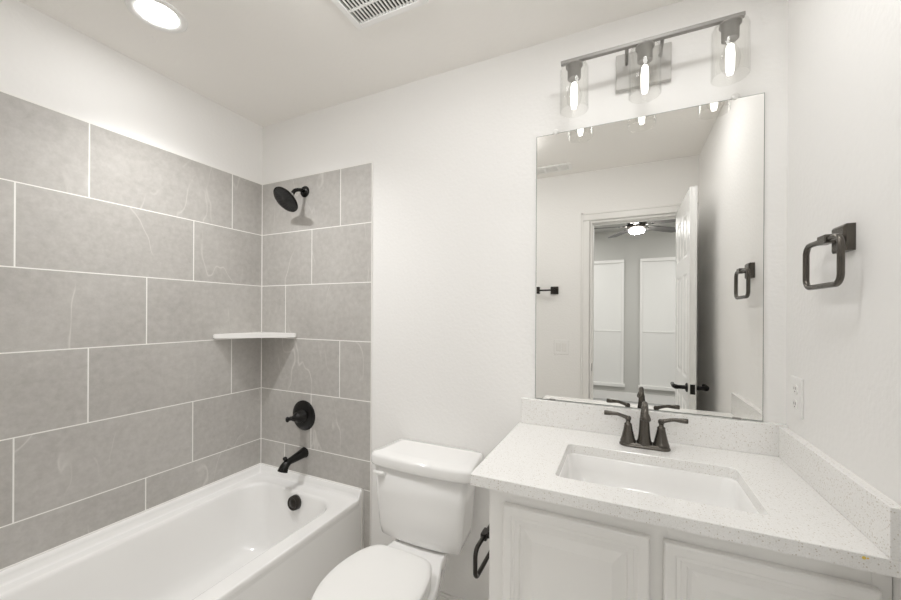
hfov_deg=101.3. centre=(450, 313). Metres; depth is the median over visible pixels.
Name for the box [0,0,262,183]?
wall
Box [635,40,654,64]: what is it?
socket
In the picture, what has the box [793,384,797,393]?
receptacle
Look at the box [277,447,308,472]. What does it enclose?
tub spout
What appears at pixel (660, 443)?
bathroom faucet
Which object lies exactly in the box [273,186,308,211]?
shower
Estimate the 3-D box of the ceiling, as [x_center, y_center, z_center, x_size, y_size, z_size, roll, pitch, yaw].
[-0.353,-1.180,1.017,2.717,0.100,1.810,0,0,25]
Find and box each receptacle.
[792,399,797,408]
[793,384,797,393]
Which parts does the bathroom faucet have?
lever, handle, spout, plate, handle, lever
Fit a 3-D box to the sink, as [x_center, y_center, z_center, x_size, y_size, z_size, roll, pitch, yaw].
[0.574,0.556,1.077,0.541,0.122,0.349,0,0,25]
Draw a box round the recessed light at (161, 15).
[125,0,187,32]
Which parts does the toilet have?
lid, flush lever, bowl, tank, seat, tank lid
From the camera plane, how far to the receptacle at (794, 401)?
1.12 m
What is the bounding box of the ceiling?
[19,0,682,126]
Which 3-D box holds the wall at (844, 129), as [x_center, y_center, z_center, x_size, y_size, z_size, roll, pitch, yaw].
[0.816,0.139,0.468,0.120,2.525,1.809,0,0,25]
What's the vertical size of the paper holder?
0.126 m
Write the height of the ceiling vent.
0.014 m
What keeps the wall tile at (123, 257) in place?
attached to the wall at (45, 61)
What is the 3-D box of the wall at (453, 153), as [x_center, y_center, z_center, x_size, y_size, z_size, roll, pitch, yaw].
[-0.003,0.135,1.782,2.477,2.525,0.120,0,0,25]
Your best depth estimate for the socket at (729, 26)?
1.16 m
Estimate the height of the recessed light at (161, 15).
0.006 m
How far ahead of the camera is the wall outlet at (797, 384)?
1.11 m
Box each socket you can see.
[566,60,582,82]
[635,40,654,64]
[719,16,741,44]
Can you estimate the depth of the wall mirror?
1.36 m
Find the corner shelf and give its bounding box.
[213,332,296,338]
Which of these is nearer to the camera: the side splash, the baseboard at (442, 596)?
the side splash
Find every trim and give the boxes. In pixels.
[0,185,362,570]
[265,161,372,545]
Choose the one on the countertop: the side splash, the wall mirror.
the side splash
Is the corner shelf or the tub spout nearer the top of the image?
the corner shelf
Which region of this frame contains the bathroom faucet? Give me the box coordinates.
[604,401,688,451]
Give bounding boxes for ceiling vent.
[331,0,428,29]
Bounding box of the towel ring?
[803,223,855,289]
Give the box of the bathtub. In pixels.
[0,464,361,599]
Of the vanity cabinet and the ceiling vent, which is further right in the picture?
the vanity cabinet
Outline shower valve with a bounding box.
[285,400,314,430]
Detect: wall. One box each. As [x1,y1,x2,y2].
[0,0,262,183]
[263,0,787,599]
[786,0,900,599]
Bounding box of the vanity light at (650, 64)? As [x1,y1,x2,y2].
[561,11,745,109]
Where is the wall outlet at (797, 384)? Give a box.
[791,375,803,419]
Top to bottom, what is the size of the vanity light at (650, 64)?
0.228 m
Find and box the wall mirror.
[535,93,764,420]
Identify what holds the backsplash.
attached to the wall at (453, 153)
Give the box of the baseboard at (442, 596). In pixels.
[437,591,463,599]
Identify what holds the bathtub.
on the floor
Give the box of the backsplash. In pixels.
[521,397,787,456]
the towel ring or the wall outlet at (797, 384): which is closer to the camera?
the towel ring
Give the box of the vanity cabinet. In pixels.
[489,489,891,599]
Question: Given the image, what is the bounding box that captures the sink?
[559,453,758,513]
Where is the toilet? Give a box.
[311,439,482,599]
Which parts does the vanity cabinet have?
door, door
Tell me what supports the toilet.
on the floor
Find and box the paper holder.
[473,525,488,578]
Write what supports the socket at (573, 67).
attached to the vanity light at (650, 64)
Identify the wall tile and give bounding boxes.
[0,90,261,568]
[261,162,371,548]
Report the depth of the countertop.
0.95 m
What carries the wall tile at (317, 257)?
attached to the wall at (453, 153)
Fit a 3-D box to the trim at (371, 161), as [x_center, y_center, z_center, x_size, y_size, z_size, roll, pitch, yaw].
[-0.779,0.305,2.075,0.825,2.175,0.006,0,0,25]
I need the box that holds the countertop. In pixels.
[470,421,900,578]
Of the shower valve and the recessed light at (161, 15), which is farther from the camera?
the shower valve
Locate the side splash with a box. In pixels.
[779,427,900,560]
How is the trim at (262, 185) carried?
attached to the wall at (45, 61)

